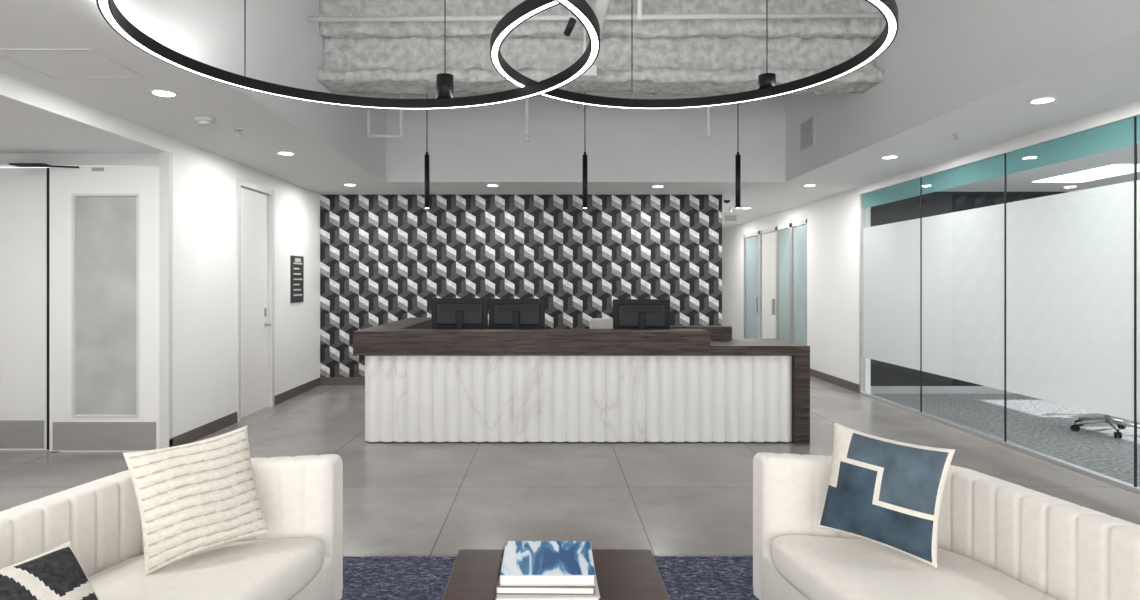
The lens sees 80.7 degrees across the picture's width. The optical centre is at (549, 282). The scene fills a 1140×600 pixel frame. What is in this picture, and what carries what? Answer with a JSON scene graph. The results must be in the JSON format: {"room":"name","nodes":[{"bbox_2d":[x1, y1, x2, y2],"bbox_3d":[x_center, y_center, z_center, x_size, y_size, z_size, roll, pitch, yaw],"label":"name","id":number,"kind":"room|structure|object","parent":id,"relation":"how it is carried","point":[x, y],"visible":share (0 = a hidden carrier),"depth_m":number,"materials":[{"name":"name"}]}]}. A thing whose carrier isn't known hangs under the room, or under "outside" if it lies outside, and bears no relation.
{"room":"lobby","nodes":[
{"label":"lobby","id":0,"kind":"room"},
{"bbox_2d":[0,166,158,166],"bbox_3d":[-4.525,0.170,4.170,2.150,2.660,3.940,0,0,0],"label":"wall","id":1,"kind":"structure","parent":0,"point":[0,166],"depth_m":6.10,"materials":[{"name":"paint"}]},
{"bbox_2d":[0,152,172,448],"bbox_3d":[-4.394,0.170,5.969,2.052,2.660,0.102,0,0,0],"label":"trim","id":2,"kind":"structure","parent":1,"relation":"attached to","point":[164,160],"depth_m":5.95,"materials":[{"name":"paint"}]},
{"bbox_2d":[0,98,158,152],"bbox_3d":[-4.525,-1.230,1.500,2.150,0.140,9.400,0,0,0],"label":"ceiling","id":3,"kind":"structure","parent":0,"point":[23,129],"depth_m":5.31,"materials":[{"name":"white paint"}]},
{"bbox_2d":[0,72,319,436],"bbox_3d":[-3.415,0.100,3.325,0.070,2.800,13.050,0,0,0],"label":"wall","id":4,"kind":"structure","parent":0,"point":[204,182],"depth_m":6.73,"materials":[{"name":"paint"}]},
{"bbox_2d":[0,163,158,450],"bbox_3d":[-4.428,0.218,5.965,1.945,2.543,0.170,0,0,0],"label":"door","id":5,"kind":"structure","parent":4,"relation":"in","point":[79,246],"depth_m":5.95,"materials":[{"name":"paint"}]},
{"bbox_2d":[170,377,320,445],"bbox_3d":[-3.374,1.442,7.890,0.012,0.115,3.920,0,0,0],"label":"baseboard","id":6,"kind":"structure","parent":4,"relation":"attached to","point":[195,434],"depth_m":6.89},
{"bbox_2d":[236,178,273,421],"bbox_3d":[-3.402,0.185,7.695,0.085,2.630,0.950,0,0,0],"label":"trim","id":7,"kind":"structure","parent":4,"relation":"attached to","point":[240,183],"depth_m":7.80,"materials":[{"name":"paint"}]},
{"bbox_2d":[241,187,270,417],"bbox_3d":[-3.395,0.215,7.695,0.100,2.550,0.810,0,0,0],"label":"door","id":8,"kind":"structure","parent":4,"relation":"in","point":[254,205],"depth_m":7.70,"materials":[{"name":"paint"}]},
{"bbox_2d":[290,255,303,302],"bbox_3d":[-3.369,-0.050,8.930,0.022,0.620,0.420,0,0,0],"label":"wall sign","id":9,"kind":"object","parent":4,"relation":"attached to","point":[296,262],"visible":1,"depth_m":8.88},
{"bbox_2d":[0,0,1139,229],"bbox_3d":[0.435,-1.975,7.000,7.770,1.350,20.400,0,0,0],"label":"ceiling","id":10,"kind":"structure","parent":0,"point":[972,69],"depth_m":5.89,"materials":[{"name":"paint"}]},
{"bbox_2d":[0,49,146,77],"bbox_3d":[-2.850,-1.298,3.980,0.600,0.004,0.520,0,0,0],"label":"ceiling access panel","id":11,"kind":"object","parent":10,"relation":"in","point":[53,63],"depth_m":3.96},
{"bbox_2d":[149,89,177,96],"bbox_3d":[-2.640,-1.296,4.580,0.170,0.008,0.170,0,0,0],"label":"recessed light","id":12,"kind":"object","parent":10,"relation":"in","point":[159,92],"visible":1,"depth_m":4.57,"materials":[{"name":"paint"}]},
{"bbox_2d":[194,116,215,125],"bbox_3d":[-2.719,-1.272,5.280,0.150,0.055,0.150,0,0,0],"label":"smoke detector","id":13,"kind":"object","parent":10,"relation":"attached to","point":[202,120],"visible":1,"depth_m":5.24,"materials":[{"name":"paint"}]},
{"bbox_2d":[233,128,242,134],"bbox_3d":[-2.634,-1.278,5.656,0.070,0.044,0.070,0,0,0],"label":"sprinkler","id":14,"kind":"object","parent":10,"relation":"attached to","point":[238,130],"depth_m":5.64,"materials":[{"name":"silver metal"}]},
{"bbox_2d":[277,151,294,154],"bbox_3d":[-2.640,-1.296,6.700,0.170,0.008,0.170,0,0,0],"label":"recessed light","id":15,"kind":"object","parent":10,"relation":"in","point":[279,152],"visible":1,"depth_m":6.68,"materials":[{"name":"paint"}]},
{"bbox_2d":[96,0,599,109],"bbox_3d":[-0.920,-1.923,3.458,2.350,1.455,2.365,0,0,0],"label":"ring pendant light","id":16,"kind":"object","parent":10,"relation":"hanging from","point":[445,99],"visible":1,"depth_m":4.10,"materials":[{"name":"black metal"}]},
{"bbox_2d":[424,152,429,208],"bbox_3d":[-1.239,-1.701,6.750,0.050,1.898,0.050,0,0,0],"label":"pendant light","id":17,"kind":"object","parent":10,"relation":"hanging from","point":[426,157],"visible":0.93,"depth_m":6.73,"materials":[{"name":"black metal"}]},
{"bbox_2d":[564,11,575,35],"bbox_3d":[0.165,-2.353,5.550,0.060,0.594,0.147,0,0,-27],"label":"track spotlight","id":18,"kind":"object","parent":10,"relation":"hanging from","point":[571,23],"visible":1,"depth_m":5.53,"materials":[{"name":"grey plastic"}]},
{"bbox_2d":[583,152,586,208],"bbox_3d":[0.353,-1.701,6.750,0.050,1.898,0.050,0,0,0],"label":"pendant light","id":19,"kind":"object","parent":10,"relation":"hanging from","point":[584,155],"visible":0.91,"depth_m":6.73,"materials":[{"name":"black metal"}]},
{"bbox_2d":[575,27,596,80],"bbox_3d":[0.310,-2.025,5.825,0.180,0.490,0.150,0,0,0],"label":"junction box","id":20,"kind":"object","parent":10,"relation":"attached to","point":[590,75],"visible":0.54,"depth_m":5.79,"materials":[{"name":"white metal"}]},
{"bbox_2d":[307,0,883,141],"bbox_3d":[0.460,-2.085,5.550,5.140,1.130,6.100,0,0,0],"label":"ceiling pipes","id":21,"kind":"object","parent":10,"relation":"attached to","point":[601,6],"depth_m":5.83,"materials":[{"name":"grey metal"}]},
{"bbox_2d":[317,0,883,95],"bbox_3d":[0.460,-2.227,6.289,5.140,0.836,0.473,0,0,0],"label":"ceiling","id":22,"kind":"structure","parent":10,"relation":"attached to","point":[671,56],"depth_m":6.18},
{"bbox_2d":[490,0,897,109],"bbox_3d":[0.757,-1.962,3.830,2.190,1.375,2.190,0,0,0],"label":"ring pendant light","id":23,"kind":"object","parent":10,"relation":"hanging from","point":[767,87],"visible":0.95,"depth_m":4.31,"materials":[{"name":"black metal"}]},
{"bbox_2d":[723,198,730,202],"bbox_3d":[2.720,-1.265,10.300,0.120,0.080,0.120,0,0,0],"label":"security camera","id":24,"kind":"object","parent":10,"relation":"attached to","point":[726,200],"visible":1,"depth_m":10.26,"materials":[{"name":"paint"}]},
{"bbox_2d":[722,207,738,223],"bbox_3d":[3.100,-1.160,11.517,0.300,0.280,0.046,0,0,0],"label":"exit sign","id":25,"kind":"object","parent":10,"relation":"hanging from","point":[727,218],"visible":0.94,"depth_m":11.50,"materials":[{"name":"paint"}]},
{"bbox_2d":[735,152,740,208],"bbox_3d":[1.894,-1.701,6.750,0.050,1.898,0.050,0,0,0],"label":"pendant light","id":26,"kind":"object","parent":10,"relation":"hanging from","point":[737,157],"visible":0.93,"depth_m":6.73,"materials":[{"name":"black metal"}]},
{"bbox_2d":[800,115,814,151],"bbox_3d":[3.020,-1.750,7.870,0.020,0.340,0.420,0,0,0],"label":"ceiling vent","id":27,"kind":"object","parent":10,"relation":"in","point":[807,128],"visible":1,"depth_m":7.83,"materials":[{"name":"metal"}]},
{"bbox_2d":[881,155,898,158],"bbox_3d":[3.500,-1.296,6.900,0.170,0.008,0.170,0,0,0],"label":"recessed light","id":28,"kind":"object","parent":10,"relation":"in","point":[888,156],"visible":1,"depth_m":6.90,"materials":[{"name":"paint"}]},
{"bbox_2d":[952,133,960,139],"bbox_3d":[3.550,-1.278,5.850,0.070,0.044,0.070,0,0,0],"label":"sprinkler","id":29,"kind":"object","parent":10,"relation":"attached to","point":[956,135],"depth_m":5.84,"materials":[{"name":"silver metal"}]},
{"bbox_2d":[1028,97,1057,103],"bbox_3d":[3.500,-1.296,4.760,0.170,0.008,0.170,0,0,0],"label":"recessed light","id":30,"kind":"object","parent":10,"relation":"in","point":[1043,99],"visible":1,"depth_m":4.74,"materials":[{"name":"paint"}]},
{"bbox_2d":[0,376,1139,555],"bbox_3d":[2.100,1.550,7.000,15.400,0.100,20.400,0,0,0],"label":"floor","id":31,"kind":"structure","parent":0,"point":[400,498],"depth_m":5.36,"materials":[{"name":"tile"}]},
{"bbox_2d":[340,556,758,599],"bbox_3d":[0.000,1.494,1.925,4.000,0.012,3.450,0,0,0],"label":"rug","id":32,"kind":"object","parent":31,"relation":"on","point":[364,577],"visible":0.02,"depth_m":3.40,"materials":[{"name":"blue carpet"}]},
{"bbox_2d":[0,454,342,599],"bbox_3d":[-1.500,1.118,1.867,0.781,0.740,2.384,0,0,12],"label":"sofa","id":33,"kind":"object","parent":32,"relation":"on","point":[300,497],"visible":0.66,"depth_m":2.50,"materials":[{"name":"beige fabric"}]},
{"bbox_2d":[0,540,98,599],"bbox_3d":[-1.429,0.925,1.850,0.252,0.268,0.362,0,0,21],"label":"throw pillow","id":34,"kind":"object","parent":33,"relation":"on","point":[57,573],"visible":1,"depth_m":1.89,"materials":[{"name":"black fabric"}]},
{"bbox_2d":[123,426,269,575],"bbox_3d":[-1.329,0.805,2.544,0.218,0.444,0.470,0,0,43],"label":"throw pillow","id":35,"kind":"object","parent":33,"relation":"on","point":[195,497],"visible":1,"depth_m":2.48,"materials":[{"name":"white fabric"}]},
{"bbox_2d":[442,549,669,599],"bbox_3d":[0.020,1.284,2.170,0.780,0.408,1.100,0,0,0],"label":"coffee table","id":36,"kind":"object","parent":32,"relation":"on","point":[621,574],"visible":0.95,"depth_m":2.47,"materials":[{"name":"brown wood"}]},
{"bbox_2d":[496,559,599,599],"bbox_3d":[-0.010,1.066,2.400,0.356,0.028,0.327,0,0,0],"label":"book","id":37,"kind":"object","parent":36,"relation":"on","point":[498,597],"depth_m":2.25,"materials":[{"name":"white paper"}]},
{"bbox_2d":[496,551,594,594],"bbox_3d":[-0.012,1.039,2.415,0.340,0.026,0.315,0,0,0],"label":"book","id":38,"kind":"object","parent":37,"relation":"on","point":[500,590],"depth_m":2.26,"materials":[{"name":"white paper"}]},
{"bbox_2d":[500,541,595,585],"bbox_3d":[-0.007,1.008,2.420,0.325,0.037,0.300,0,0,0],"label":"book","id":39,"kind":"object","parent":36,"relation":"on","point":[524,563],"visible":1,"depth_m":2.36,"materials":[{"name":"paper"}]},
{"bbox_2d":[753,452,1139,599],"bbox_3d":[1.490,1.118,1.899,0.786,0.740,2.385,0,0,-12],"label":"sofa","id":40,"kind":"object","parent":32,"relation":"on","point":[998,539],"visible":0.77,"depth_m":2.44,"materials":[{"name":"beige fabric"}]},
{"bbox_2d":[816,422,955,568],"bbox_3d":[1.262,0.788,2.545,0.473,0.449,0.178,0,0,41],"label":"throw pillow","id":41,"kind":"object","parent":40,"relation":"on","point":[886,492],"visible":1,"depth_m":2.48,"materials":[{"name":"blue fabric"}]},
{"bbox_2d":[353,317,809,443],"bbox_3d":[0.292,0.975,7.485,4.245,1.050,2.530,0,0,0],"label":"reception desk","id":42,"kind":"object","parent":31,"relation":"on","point":[423,383],"visible":0.99,"depth_m":6.27,"materials":[{"name":"white stone"}]},
{"bbox_2d":[431,298,487,328],"bbox_3d":[-0.926,0.457,6.840,0.575,0.604,0.215,0,0,0],"label":"computer monitor","id":43,"kind":"object","parent":42,"relation":"on","point":[446,313],"visible":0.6,"depth_m":6.84,"materials":[{"name":"black plastic"}]},
{"bbox_2d":[489,299,544,328],"bbox_3d":[-0.339,0.460,6.840,0.575,0.599,0.215,0,0,0],"label":"computer monitor","id":44,"kind":"object","parent":42,"relation":"on","point":[503,313],"visible":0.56,"depth_m":6.84,"materials":[{"name":"black plastic"}]},
{"bbox_2d":[613,299,669,328],"bbox_3d":[0.930,0.462,6.780,0.580,0.594,0.200,0,0,0],"label":"computer monitor","id":45,"kind":"object","parent":42,"relation":"on","point":[627,313],"visible":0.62,"depth_m":6.77,"materials":[{"name":"black plastic"}]},
{"bbox_2d":[590,318,612,328],"bbox_3d":[0.728,0.960,7.762,0.643,1.080,0.636,0,0,0],"label":"box","id":46,"kind":"object","parent":31,"relation":"on","point":[595,323],"visible":0.02,"depth_m":7.96,"materials":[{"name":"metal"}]},
{"bbox_2d":[1071,415,1139,437],"bbox_3d":[5.616,0.960,6.760,0.653,1.080,0.638,0,0,0],"label":"office chair","id":47,"kind":"object","parent":31,"relation":"on","point":[1090,420],"visible":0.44,"depth_m":6.75,"materials":[{"name":"metal"}]},
{"bbox_2d":[722,188,870,393],"bbox_3d":[4.280,0.100,7.000,0.120,2.800,20.400,0,0,0],"label":"wall","id":48,"kind":"structure","parent":0,"point":[833,222],"depth_m":10.23,"materials":[{"name":"paint"}]},
{"bbox_2d":[744,219,806,344],"bbox_3d":[4.255,0.225,12.800,0.130,2.550,3.600,0,0,0],"label":"sliding door","id":49,"kind":"structure","parent":48,"relation":"in","point":[775,258],"depth_m":12.48,"materials":[{"name":"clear glass"}]},
{"bbox_2d":[810,368,859,392],"bbox_3d":[4.214,1.442,13.040,0.012,0.115,7.920,0,0,0],"label":"baseboard","id":50,"kind":"structure","parent":48,"relation":"attached to","point":[840,382],"depth_m":9.88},
{"bbox_2d":[860,100,1139,493],"bbox_3d":[4.220,0.100,4.535,0.060,2.800,9.070,0,0,0],"label":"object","id":51,"kind":"structure","parent":48,"relation":"in","point":[1039,297],"depth_m":6.01,"materials":[{"name":"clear glass"}]},
{"bbox_2d":[871,192,1066,385],"bbox_3d":[7.070,0.130,9.175,5.460,2.740,0.150,0,0,0],"label":"wall","id":52,"kind":"structure","parent":0,"point":[934,203],"depth_m":9.10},
{"bbox_2d":[871,386,1016,393],"bbox_3d":[6.920,1.450,9.090,5.160,0.100,0.020,0,0,0],"label":"baseboard","id":53,"kind":"structure","parent":52,"relation":"attached to","point":[874,389],"depth_m":9.08,"materials":[{"name":"metal"}]},
{"bbox_2d":[936,143,1139,191],"bbox_3d":[7.060,-1.320,3.050,5.480,0.160,12.500,0,0,0],"label":"ceiling","id":54,"kind":"structure","parent":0,"point":[1021,181],"depth_m":7.87,"materials":[{"name":"white paint"}]},
{"bbox_2d":[1032,164,1139,182],"bbox_3d":[6.200,-1.235,7.600,0.600,0.010,1.200,0,0,0],"label":"ceiling light","id":55,"kind":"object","parent":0,"point":[1116,169],"depth_m":7.60,"materials":[{"name":"white plastic"}]},
{"bbox_3d":[-0.460,0.100,13.525,5.980,2.800,7.350,0,0,0],"label":"wall","id":56,"kind":"structure","parent":0,"visible":0},
{"bbox_2d":[321,377,364,384],"bbox_3d":[-0.425,1.442,9.844,5.910,0.115,0.012,0,0,0],"label":"baseboard","id":57,"kind":"structure","parent":56,"relation":"attached to","point":[324,380],"depth_m":9.84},
{"bbox_2d":[320,195,721,376],"bbox_3d":[-0.425,0.042,9.847,5.909,2.685,0.001,0,0,0],"label":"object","id":58,"kind":"structure","parent":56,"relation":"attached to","point":[384,259],"depth_m":9.85,"materials":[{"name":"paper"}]}
]}

